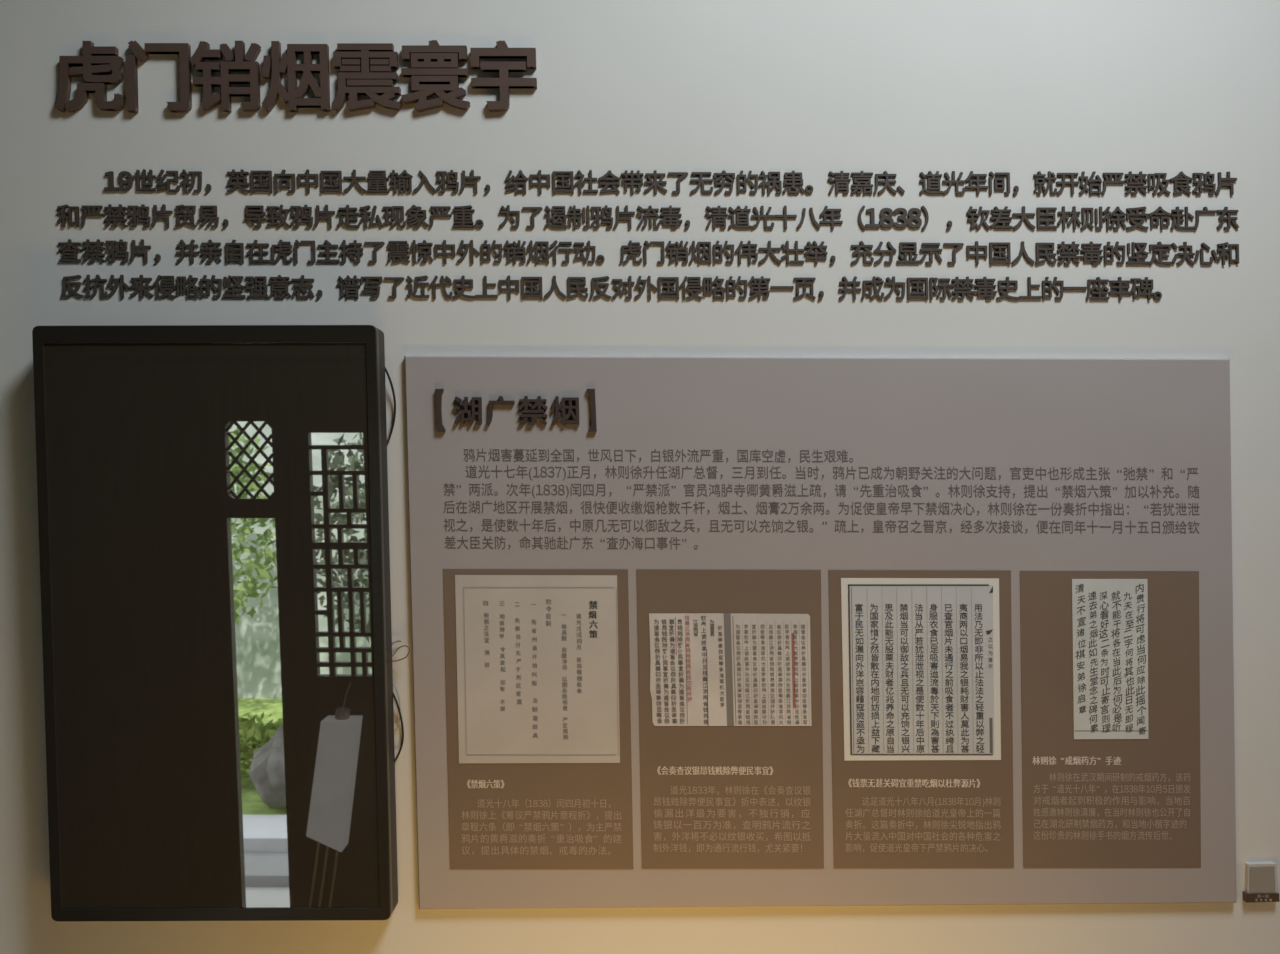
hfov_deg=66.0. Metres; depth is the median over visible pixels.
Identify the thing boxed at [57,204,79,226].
paragraph character
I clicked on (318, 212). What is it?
paragraph character
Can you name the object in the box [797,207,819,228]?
paragraph character
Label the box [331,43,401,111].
headline character
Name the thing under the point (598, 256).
paragraph punctuation mark
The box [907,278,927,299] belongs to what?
paragraph character
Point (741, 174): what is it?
paragraph character
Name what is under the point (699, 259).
paragraph character
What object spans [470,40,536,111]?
headline character
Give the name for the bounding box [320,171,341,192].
paragraph character
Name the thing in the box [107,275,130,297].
paragraph character
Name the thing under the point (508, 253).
paragraph character
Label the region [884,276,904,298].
paragraph character
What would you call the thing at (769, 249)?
paragraph character
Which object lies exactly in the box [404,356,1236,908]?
display board
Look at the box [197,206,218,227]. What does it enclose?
paragraph character
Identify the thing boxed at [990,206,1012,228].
paragraph character
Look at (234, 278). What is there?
paragraph character
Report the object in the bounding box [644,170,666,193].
paragraph character
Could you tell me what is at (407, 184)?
paragraph character
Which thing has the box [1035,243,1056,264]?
paragraph character
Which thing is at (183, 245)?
paragraph character
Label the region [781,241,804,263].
paragraph character
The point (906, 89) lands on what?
wall
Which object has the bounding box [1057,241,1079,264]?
paragraph character
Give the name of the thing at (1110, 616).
picture
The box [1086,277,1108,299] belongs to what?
paragraph character
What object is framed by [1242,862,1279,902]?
wall plate
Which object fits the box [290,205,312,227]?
paragraph character
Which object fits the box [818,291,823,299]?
paragraph punctuation mark
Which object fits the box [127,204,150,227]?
paragraph character
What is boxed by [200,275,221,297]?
paragraph character
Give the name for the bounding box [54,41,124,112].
headline character
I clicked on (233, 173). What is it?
paragraph character
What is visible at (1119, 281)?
paragraph character
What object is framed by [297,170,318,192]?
paragraph character
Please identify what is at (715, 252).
paragraph character
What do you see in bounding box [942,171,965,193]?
paragraph character
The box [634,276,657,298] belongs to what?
paragraph character
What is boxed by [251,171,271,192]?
paragraph character
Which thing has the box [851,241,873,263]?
paragraph character
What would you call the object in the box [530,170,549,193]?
paragraph character
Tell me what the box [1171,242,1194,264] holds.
paragraph character
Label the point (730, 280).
paragraph character
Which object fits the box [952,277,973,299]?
paragraph character
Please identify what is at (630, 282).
paragraph character
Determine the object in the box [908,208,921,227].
number
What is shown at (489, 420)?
headline character
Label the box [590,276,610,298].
paragraph character
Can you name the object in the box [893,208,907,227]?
number
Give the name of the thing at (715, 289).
paragraph character
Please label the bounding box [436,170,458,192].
paragraph character
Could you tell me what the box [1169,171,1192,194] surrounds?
paragraph character
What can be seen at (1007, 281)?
paragraph character
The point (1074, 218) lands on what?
letter
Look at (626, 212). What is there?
paragraph character
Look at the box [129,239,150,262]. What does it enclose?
paragraph character
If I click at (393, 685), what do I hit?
wire
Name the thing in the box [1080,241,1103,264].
paragraph character
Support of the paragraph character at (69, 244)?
attached to the wall
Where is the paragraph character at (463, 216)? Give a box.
[452,205,474,227]
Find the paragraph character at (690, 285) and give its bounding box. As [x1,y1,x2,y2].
[679,276,702,298]
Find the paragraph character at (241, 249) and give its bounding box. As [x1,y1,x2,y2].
[225,240,243,262]
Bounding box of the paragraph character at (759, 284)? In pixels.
[748,276,769,298]
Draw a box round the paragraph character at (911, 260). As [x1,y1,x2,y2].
[897,242,919,262]
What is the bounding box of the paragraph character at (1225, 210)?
[1216,207,1238,229]
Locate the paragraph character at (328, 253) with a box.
[317,240,339,261]
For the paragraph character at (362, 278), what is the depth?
1.97 m
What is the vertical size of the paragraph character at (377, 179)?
0.043 m
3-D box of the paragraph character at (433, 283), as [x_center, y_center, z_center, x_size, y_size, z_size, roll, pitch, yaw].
[-0.398,-0.379,1.968,0.048,0.045,0.004,0,0,0]
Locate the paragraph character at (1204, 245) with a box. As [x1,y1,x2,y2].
[1194,243,1217,264]
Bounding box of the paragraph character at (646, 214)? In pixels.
[636,206,659,228]
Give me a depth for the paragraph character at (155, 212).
1.97 m
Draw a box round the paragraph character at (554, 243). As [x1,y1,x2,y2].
[549,240,572,263]
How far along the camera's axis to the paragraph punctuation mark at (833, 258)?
1.97 m
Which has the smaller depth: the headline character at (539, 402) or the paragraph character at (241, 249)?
the headline character at (539, 402)
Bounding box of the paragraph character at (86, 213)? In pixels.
[80,205,103,227]
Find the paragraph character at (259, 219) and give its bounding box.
[244,205,266,227]
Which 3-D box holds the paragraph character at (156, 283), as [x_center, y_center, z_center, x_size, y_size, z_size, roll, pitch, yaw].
[-0.950,-0.381,1.968,0.046,0.045,0.004,0,0,0]
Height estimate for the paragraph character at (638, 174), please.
0.045 m
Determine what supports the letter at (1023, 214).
attached to the wall
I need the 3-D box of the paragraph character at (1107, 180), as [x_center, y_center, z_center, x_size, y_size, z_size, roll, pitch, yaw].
[0.945,-0.586,1.968,0.045,0.043,0.004,0,0,0]
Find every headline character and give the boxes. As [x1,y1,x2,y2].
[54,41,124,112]
[125,41,191,112]
[190,41,260,111]
[261,41,329,111]
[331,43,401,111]
[401,40,469,111]
[454,396,481,424]
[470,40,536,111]
[486,396,514,425]
[519,396,546,424]
[551,396,578,424]
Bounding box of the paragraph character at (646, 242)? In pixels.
[644,241,664,263]
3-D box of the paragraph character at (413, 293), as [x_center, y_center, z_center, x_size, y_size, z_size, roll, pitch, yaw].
[-0.444,-0.380,1.968,0.046,0.045,0.004,0,0,0]
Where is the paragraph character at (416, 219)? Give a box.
[406,205,428,227]
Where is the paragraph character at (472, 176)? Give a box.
[459,170,480,192]
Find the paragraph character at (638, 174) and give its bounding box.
[621,170,643,193]
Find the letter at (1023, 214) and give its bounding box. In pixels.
[1012,206,1035,229]
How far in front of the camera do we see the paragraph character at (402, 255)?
1.97 m
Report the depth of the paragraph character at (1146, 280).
1.97 m
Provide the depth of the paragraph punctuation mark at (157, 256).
1.97 m
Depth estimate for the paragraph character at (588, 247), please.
1.97 m
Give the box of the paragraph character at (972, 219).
[966,206,989,228]
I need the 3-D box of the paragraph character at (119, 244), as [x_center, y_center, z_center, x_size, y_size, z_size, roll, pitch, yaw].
[-1.045,-0.452,1.968,0.045,0.046,0.004,0,0,0]
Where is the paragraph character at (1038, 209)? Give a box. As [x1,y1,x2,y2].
[1036,207,1057,228]
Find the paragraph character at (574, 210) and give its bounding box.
[567,205,589,228]
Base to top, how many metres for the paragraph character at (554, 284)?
0.046 m
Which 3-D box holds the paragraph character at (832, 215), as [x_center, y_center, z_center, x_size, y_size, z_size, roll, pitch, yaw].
[0.382,-0.518,1.968,0.045,0.046,0.004,0,0,0]
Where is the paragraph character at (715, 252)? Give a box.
[713,241,733,263]
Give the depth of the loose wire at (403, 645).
1.95 m
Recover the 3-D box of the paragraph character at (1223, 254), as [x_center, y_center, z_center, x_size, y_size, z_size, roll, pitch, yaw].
[1.174,-0.447,1.968,0.044,0.045,0.004,0,0,0]
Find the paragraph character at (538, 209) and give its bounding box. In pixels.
[522,207,542,228]
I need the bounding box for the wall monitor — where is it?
[32,325,397,920]
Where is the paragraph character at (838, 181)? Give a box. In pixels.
[828,171,850,193]
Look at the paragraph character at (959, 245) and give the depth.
1.97 m
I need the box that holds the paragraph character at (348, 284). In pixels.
[337,275,360,297]
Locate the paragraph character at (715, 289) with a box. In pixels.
[703,276,725,298]
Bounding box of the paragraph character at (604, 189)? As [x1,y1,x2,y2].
[598,170,620,193]
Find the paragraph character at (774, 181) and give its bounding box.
[759,171,781,193]
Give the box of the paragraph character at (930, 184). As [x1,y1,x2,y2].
[919,171,942,193]
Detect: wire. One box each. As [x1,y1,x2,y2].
[392,645,409,661]
[393,685,400,729]
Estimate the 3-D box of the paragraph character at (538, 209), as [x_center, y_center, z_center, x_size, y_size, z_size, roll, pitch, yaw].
[-0.215,-0.518,1.968,0.040,0.042,0.004,0,0,0]
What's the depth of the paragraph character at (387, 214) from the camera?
1.97 m
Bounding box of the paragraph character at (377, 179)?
[366,171,389,192]
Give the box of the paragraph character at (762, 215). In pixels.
[751,206,773,228]
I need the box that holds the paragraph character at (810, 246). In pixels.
[804,241,827,263]
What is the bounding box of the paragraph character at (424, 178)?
[413,170,435,192]
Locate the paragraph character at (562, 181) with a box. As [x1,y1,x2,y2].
[553,171,573,193]
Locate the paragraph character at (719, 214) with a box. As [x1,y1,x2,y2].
[705,206,727,228]
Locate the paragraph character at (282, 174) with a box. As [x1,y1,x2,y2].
[274,169,295,192]
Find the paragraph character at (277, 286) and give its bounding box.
[269,275,290,297]
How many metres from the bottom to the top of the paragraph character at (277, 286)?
0.046 m
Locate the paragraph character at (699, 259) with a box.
[689,241,710,263]
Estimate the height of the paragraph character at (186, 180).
0.046 m
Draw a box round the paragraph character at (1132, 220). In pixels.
[1126,206,1148,229]
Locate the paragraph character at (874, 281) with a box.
[861,276,883,299]
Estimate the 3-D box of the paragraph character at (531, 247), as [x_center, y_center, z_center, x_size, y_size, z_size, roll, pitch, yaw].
[-0.204,-0.450,1.968,0.044,0.045,0.004,0,0,0]
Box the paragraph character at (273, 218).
[267,205,290,227]
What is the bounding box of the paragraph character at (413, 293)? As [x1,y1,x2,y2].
[406,275,429,297]
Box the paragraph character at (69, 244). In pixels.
[58,239,81,261]
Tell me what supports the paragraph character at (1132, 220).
attached to the wall
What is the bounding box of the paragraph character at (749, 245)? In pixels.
[735,241,757,263]
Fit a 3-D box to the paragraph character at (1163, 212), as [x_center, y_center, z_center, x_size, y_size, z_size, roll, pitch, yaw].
[1.038,-0.517,1.968,0.046,0.046,0.004,0,0,0]
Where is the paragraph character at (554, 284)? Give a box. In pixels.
[544,276,566,298]
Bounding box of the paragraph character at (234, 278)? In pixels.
[222,275,245,296]
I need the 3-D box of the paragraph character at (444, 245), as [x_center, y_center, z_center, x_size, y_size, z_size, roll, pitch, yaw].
[-0.390,-0.450,1.968,0.041,0.046,0.004,0,0,0]
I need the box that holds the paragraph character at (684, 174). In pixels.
[668,172,687,193]
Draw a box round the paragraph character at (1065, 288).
[1063,287,1086,289]
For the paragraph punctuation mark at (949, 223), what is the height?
0.018 m
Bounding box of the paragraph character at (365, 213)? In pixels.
[359,205,382,227]
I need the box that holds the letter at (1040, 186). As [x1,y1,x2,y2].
[1033,171,1056,194]
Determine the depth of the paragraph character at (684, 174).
1.97 m
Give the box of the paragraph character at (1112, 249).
[1103,241,1124,263]
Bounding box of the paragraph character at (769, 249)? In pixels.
[759,241,780,263]
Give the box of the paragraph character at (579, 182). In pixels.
[575,170,597,193]
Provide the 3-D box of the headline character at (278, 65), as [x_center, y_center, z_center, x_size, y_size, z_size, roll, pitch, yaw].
[-0.686,-0.798,1.964,0.134,0.137,0.012,0,0,0]
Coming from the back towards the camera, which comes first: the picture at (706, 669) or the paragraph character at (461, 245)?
the paragraph character at (461, 245)
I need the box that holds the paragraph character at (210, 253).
[200,240,221,262]
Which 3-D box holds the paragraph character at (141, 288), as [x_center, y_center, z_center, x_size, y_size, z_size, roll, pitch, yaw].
[-0.995,-0.381,1.968,0.046,0.046,0.004,0,0,0]
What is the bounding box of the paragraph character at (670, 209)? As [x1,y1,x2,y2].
[660,205,681,228]
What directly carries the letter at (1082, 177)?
attached to the wall
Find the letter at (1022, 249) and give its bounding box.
[1011,241,1034,264]
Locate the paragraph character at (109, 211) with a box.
[103,204,126,227]
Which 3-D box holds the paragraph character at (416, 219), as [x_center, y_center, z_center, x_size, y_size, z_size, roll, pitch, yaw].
[-0.444,-0.521,1.968,0.045,0.045,0.004,0,0,0]
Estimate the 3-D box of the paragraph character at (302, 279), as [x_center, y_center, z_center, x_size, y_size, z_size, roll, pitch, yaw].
[-0.673,-0.380,1.968,0.045,0.045,0.004,0,0,0]
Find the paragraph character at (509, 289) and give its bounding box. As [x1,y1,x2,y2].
[499,276,518,298]
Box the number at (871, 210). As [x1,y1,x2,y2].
[865,208,879,227]
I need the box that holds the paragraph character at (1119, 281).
[1108,277,1131,299]
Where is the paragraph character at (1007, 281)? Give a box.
[996,277,1019,299]
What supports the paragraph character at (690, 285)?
attached to the wall
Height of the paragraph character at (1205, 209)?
0.046 m
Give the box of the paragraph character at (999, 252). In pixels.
[989,242,1010,264]
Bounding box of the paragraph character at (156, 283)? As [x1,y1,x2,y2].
[152,275,175,297]
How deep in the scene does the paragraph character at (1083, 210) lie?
1.97 m
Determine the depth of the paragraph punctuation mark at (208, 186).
1.97 m
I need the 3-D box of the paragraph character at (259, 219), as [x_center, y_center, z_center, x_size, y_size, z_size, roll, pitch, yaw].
[-0.768,-0.520,1.968,0.044,0.044,0.004,0,0,0]
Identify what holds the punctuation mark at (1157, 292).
attached to the wall
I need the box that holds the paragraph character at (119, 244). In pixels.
[105,239,128,262]
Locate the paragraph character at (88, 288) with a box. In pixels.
[83,274,107,297]
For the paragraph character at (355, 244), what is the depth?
1.97 m
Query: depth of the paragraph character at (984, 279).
1.97 m
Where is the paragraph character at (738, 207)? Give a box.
[728,206,750,228]
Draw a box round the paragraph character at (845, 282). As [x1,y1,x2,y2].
[839,276,860,299]
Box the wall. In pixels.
[0,0,1279,953]
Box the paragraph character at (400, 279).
[384,277,404,298]
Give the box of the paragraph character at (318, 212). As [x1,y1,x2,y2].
[313,205,334,227]
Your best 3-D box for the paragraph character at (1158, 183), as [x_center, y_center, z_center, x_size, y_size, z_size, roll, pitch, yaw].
[1.037,-0.585,1.968,0.045,0.042,0.004,0,0,0]
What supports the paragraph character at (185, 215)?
attached to the wall
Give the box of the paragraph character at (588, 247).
[573,241,595,263]
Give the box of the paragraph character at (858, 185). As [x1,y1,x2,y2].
[851,171,872,193]
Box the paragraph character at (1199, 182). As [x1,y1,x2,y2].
[1192,171,1215,194]
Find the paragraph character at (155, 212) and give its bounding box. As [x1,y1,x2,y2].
[150,204,172,227]
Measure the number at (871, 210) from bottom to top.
0.038 m
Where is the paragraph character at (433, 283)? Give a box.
[428,276,452,298]
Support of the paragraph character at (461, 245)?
attached to the wall
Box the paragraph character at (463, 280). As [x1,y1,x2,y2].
[452,276,474,298]
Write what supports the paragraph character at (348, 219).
attached to the wall
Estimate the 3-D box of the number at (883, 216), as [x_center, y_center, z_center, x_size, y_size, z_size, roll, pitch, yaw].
[0.492,-0.518,1.968,0.029,0.040,0.004,0,0,0]
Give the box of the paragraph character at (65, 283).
[61,275,83,297]
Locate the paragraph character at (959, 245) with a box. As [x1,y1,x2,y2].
[943,243,963,264]
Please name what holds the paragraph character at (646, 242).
attached to the wall
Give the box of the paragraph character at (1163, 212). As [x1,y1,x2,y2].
[1148,206,1171,229]
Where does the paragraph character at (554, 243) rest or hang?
attached to the wall
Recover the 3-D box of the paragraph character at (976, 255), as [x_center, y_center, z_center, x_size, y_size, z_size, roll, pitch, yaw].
[0.673,-0.448,1.968,0.041,0.046,0.004,0,0,0]
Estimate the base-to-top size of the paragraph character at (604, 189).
0.046 m
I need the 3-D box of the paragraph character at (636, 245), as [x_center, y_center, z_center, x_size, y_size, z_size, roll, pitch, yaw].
[-0.018,-0.449,1.968,0.044,0.046,0.004,0,0,0]
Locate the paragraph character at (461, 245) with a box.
[457,240,479,262]
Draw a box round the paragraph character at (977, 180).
[965,171,987,194]
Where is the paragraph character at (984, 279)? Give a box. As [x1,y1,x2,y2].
[974,277,996,299]
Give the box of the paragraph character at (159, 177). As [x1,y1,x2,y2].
[156,169,179,191]
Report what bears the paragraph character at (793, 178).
attached to the wall
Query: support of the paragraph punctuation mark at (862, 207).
attached to the wall
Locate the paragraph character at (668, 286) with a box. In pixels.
[658,277,678,298]
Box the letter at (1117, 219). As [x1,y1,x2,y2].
[1102,206,1125,229]
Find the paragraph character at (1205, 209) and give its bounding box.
[1194,207,1216,229]
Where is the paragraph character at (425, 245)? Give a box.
[410,240,432,262]
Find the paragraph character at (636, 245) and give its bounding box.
[620,240,641,263]
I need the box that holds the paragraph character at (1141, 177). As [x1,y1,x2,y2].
[1124,171,1147,194]
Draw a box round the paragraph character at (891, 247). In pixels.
[874,241,896,263]
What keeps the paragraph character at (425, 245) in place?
attached to the wall
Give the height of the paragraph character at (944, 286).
0.044 m
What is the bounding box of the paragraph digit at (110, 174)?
[104,171,118,190]
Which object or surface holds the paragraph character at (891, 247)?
attached to the wall
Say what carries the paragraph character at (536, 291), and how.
attached to the wall
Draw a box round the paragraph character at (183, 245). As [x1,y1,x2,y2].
[176,239,198,262]
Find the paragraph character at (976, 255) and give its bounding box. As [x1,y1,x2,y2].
[966,241,987,264]
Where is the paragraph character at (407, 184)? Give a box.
[389,170,412,192]
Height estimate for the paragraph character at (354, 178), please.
0.046 m
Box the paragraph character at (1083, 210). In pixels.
[1080,207,1102,229]
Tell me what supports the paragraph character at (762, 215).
attached to the wall
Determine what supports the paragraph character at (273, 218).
attached to the wall
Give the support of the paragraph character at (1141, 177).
attached to the wall
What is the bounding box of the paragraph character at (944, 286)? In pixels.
[929,278,951,299]
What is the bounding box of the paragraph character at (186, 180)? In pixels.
[180,169,201,192]
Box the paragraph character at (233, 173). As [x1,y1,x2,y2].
[227,169,249,192]
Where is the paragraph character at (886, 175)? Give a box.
[873,171,896,193]
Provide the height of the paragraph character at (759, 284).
0.046 m
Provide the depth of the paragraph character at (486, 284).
1.97 m
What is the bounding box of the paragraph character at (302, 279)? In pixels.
[291,275,314,297]
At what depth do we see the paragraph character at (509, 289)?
1.97 m
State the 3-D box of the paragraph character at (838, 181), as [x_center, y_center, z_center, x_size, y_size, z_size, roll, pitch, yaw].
[0.398,-0.588,1.968,0.046,0.046,0.004,0,0,0]
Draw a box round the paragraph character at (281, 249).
[270,240,292,262]
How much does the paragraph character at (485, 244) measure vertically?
0.045 m
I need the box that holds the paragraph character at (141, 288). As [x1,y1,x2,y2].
[130,275,153,297]
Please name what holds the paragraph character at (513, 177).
attached to the wall
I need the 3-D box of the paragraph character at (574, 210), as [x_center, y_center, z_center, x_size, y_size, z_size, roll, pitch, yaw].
[-0.123,-0.519,1.968,0.045,0.045,0.004,0,0,0]
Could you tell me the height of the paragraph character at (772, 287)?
0.005 m
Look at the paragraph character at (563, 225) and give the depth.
1.97 m
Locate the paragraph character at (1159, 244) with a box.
[1149,241,1171,264]
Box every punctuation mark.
[155,254,160,262]
[206,184,211,192]
[223,219,228,227]
[317,290,322,298]
[475,219,483,227]
[485,185,489,193]
[596,255,604,262]
[685,220,689,229]
[805,185,812,193]
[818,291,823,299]
[830,256,835,264]
[858,206,865,228]
[897,186,904,192]
[921,206,928,229]
[946,221,951,229]
[1013,186,1018,194]
[1153,291,1161,299]
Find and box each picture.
[455,575,619,762]
[649,613,810,725]
[841,578,1000,760]
[1072,579,1147,738]
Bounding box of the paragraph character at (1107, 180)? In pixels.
[1101,173,1124,194]
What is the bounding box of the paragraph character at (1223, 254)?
[1216,242,1238,264]
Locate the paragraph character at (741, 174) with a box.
[737,170,757,193]
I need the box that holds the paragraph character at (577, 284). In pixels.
[567,277,587,298]
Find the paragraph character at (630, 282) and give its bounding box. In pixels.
[612,276,634,298]
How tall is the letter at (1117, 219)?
0.046 m
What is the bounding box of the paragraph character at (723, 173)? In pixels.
[714,170,734,193]
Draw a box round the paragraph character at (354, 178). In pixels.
[343,170,366,192]
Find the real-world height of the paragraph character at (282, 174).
0.046 m
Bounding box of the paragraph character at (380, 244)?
[364,242,384,262]
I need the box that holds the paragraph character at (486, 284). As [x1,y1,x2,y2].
[475,276,497,297]
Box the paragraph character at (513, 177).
[505,170,527,193]
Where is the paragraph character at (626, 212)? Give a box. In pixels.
[614,205,634,228]
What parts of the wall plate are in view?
plate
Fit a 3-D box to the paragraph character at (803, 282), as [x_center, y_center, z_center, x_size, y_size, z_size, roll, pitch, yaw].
[0.329,-0.377,1.968,0.044,0.043,0.004,0,0,0]
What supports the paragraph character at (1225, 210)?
attached to the wall
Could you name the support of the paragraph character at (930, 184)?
attached to the wall
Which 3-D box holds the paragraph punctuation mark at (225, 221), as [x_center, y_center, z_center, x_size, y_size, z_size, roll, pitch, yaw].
[-0.828,-0.506,1.968,0.011,0.018,0.004,0,0,0]
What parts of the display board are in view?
heading bracket, heading bracket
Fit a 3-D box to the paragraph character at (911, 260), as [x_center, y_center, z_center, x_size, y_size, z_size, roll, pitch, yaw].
[0.536,-0.448,1.968,0.046,0.041,0.004,0,0,0]
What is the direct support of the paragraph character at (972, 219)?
attached to the wall
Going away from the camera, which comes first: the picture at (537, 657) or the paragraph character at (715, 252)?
the picture at (537, 657)
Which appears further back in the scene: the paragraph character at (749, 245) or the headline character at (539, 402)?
the paragraph character at (749, 245)
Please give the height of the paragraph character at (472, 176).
0.046 m
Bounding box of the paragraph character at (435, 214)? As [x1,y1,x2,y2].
[429,206,451,227]
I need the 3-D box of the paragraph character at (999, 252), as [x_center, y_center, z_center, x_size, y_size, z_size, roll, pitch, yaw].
[0.719,-0.447,1.968,0.042,0.043,0.004,0,0,0]
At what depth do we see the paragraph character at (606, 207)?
1.97 m
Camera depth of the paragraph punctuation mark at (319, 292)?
1.97 m
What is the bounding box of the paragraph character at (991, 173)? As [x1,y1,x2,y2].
[989,171,1009,194]
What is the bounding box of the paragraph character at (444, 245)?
[435,240,454,262]
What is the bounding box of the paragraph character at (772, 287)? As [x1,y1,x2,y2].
[771,286,793,288]
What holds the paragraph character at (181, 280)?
attached to the wall
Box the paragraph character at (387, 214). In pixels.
[383,206,405,227]
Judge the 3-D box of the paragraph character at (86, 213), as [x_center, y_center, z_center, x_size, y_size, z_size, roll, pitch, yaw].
[-1.095,-0.520,1.968,0.045,0.043,0.004,0,0,0]
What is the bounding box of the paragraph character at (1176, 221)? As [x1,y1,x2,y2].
[1170,207,1194,229]
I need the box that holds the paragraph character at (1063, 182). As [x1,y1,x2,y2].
[1056,173,1078,194]
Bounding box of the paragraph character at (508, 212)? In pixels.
[499,205,519,227]
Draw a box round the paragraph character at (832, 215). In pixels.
[820,206,842,228]
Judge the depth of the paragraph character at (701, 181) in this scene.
1.97 m
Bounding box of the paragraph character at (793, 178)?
[782,171,804,193]
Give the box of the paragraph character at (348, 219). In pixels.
[336,205,359,227]
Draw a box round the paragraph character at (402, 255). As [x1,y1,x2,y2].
[387,241,409,262]
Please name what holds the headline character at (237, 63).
attached to the wall
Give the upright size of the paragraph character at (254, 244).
0.046 m
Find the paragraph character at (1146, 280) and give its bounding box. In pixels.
[1130,277,1153,299]
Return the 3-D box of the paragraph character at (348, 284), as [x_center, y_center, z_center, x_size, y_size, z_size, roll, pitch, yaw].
[-0.582,-0.380,1.968,0.046,0.046,0.004,0,0,0]
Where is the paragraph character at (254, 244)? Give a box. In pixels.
[246,240,269,262]
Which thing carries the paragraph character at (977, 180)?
attached to the wall
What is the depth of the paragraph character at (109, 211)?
1.97 m
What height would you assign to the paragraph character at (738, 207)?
0.045 m
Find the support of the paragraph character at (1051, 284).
attached to the wall
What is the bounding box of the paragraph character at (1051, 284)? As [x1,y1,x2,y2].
[1042,277,1063,299]
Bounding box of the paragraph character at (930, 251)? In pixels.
[920,243,941,263]
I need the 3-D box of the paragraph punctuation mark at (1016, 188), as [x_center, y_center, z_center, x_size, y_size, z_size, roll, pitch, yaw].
[0.751,-0.572,1.968,0.011,0.018,0.004,0,0,0]
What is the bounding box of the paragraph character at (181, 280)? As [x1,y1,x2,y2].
[177,275,199,297]
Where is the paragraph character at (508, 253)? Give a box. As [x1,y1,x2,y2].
[503,240,525,263]
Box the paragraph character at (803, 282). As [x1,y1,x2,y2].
[794,278,815,298]
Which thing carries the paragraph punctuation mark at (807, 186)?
attached to the wall
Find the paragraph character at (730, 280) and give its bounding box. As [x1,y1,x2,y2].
[726,276,746,298]
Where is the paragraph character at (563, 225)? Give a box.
[544,206,567,227]
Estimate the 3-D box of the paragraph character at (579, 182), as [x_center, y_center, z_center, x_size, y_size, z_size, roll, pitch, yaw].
[-0.107,-0.590,1.968,0.047,0.046,0.004,0,0,0]
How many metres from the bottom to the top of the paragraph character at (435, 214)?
0.043 m
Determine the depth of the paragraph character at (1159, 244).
1.97 m
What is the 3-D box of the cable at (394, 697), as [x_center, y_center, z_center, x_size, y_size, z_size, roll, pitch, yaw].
[-0.493,0.485,1.954,0.048,0.200,0.011,0,0,-19]
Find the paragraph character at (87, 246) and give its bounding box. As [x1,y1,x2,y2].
[81,239,104,262]
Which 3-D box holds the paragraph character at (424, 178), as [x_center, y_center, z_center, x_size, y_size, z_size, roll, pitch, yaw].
[-0.430,-0.590,1.968,0.046,0.044,0.004,0,0,0]
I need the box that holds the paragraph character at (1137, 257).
[1126,242,1148,263]
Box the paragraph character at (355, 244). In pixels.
[340,240,362,262]
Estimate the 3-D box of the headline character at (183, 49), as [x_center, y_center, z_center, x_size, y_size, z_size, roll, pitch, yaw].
[-0.959,-0.798,1.964,0.127,0.139,0.012,0,0,0]
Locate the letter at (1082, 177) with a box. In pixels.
[1078,171,1101,194]
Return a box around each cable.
[385,367,395,445]
[393,693,403,762]
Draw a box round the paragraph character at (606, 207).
[591,205,612,228]
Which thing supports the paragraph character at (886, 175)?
attached to the wall
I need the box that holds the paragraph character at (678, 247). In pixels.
[666,241,687,263]
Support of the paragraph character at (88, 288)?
attached to the wall
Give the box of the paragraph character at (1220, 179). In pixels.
[1215,172,1236,194]
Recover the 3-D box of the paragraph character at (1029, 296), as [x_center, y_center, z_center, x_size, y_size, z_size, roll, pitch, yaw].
[0.780,-0.378,1.968,0.045,0.043,0.004,0,0,0]
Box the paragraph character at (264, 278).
[245,276,268,297]
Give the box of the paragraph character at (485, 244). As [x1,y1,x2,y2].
[481,240,501,262]
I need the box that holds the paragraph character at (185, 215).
[175,205,196,227]
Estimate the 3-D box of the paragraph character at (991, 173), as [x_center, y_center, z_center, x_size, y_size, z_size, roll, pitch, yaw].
[0.718,-0.587,1.968,0.042,0.045,0.004,0,0,0]
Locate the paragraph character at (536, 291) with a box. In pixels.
[521,277,542,298]
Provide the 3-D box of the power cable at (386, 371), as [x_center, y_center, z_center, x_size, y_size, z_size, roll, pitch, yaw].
[-0.509,-0.139,1.953,0.050,0.220,0.012,0,0,-21]
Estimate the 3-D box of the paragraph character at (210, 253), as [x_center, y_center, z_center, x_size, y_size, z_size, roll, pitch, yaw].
[-0.857,-0.451,1.968,0.043,0.046,0.004,0,0,0]
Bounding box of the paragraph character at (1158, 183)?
[1147,173,1169,194]
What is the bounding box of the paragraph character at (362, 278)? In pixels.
[361,277,382,297]
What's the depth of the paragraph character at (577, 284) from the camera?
1.97 m
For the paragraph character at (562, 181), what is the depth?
1.97 m
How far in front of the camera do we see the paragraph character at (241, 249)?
1.97 m
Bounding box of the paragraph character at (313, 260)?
[294,240,315,262]
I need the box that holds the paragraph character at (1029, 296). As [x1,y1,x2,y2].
[1019,277,1041,298]
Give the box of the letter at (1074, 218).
[1057,206,1080,229]
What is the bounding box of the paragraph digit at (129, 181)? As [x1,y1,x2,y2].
[118,171,132,190]
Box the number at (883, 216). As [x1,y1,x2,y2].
[879,208,893,227]
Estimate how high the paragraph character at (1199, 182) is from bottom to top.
0.046 m
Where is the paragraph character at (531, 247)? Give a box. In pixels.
[527,240,548,263]
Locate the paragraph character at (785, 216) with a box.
[774,206,796,228]
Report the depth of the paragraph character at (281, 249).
1.97 m
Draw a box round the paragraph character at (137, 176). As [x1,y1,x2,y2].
[133,169,155,190]
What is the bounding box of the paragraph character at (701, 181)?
[690,172,712,193]

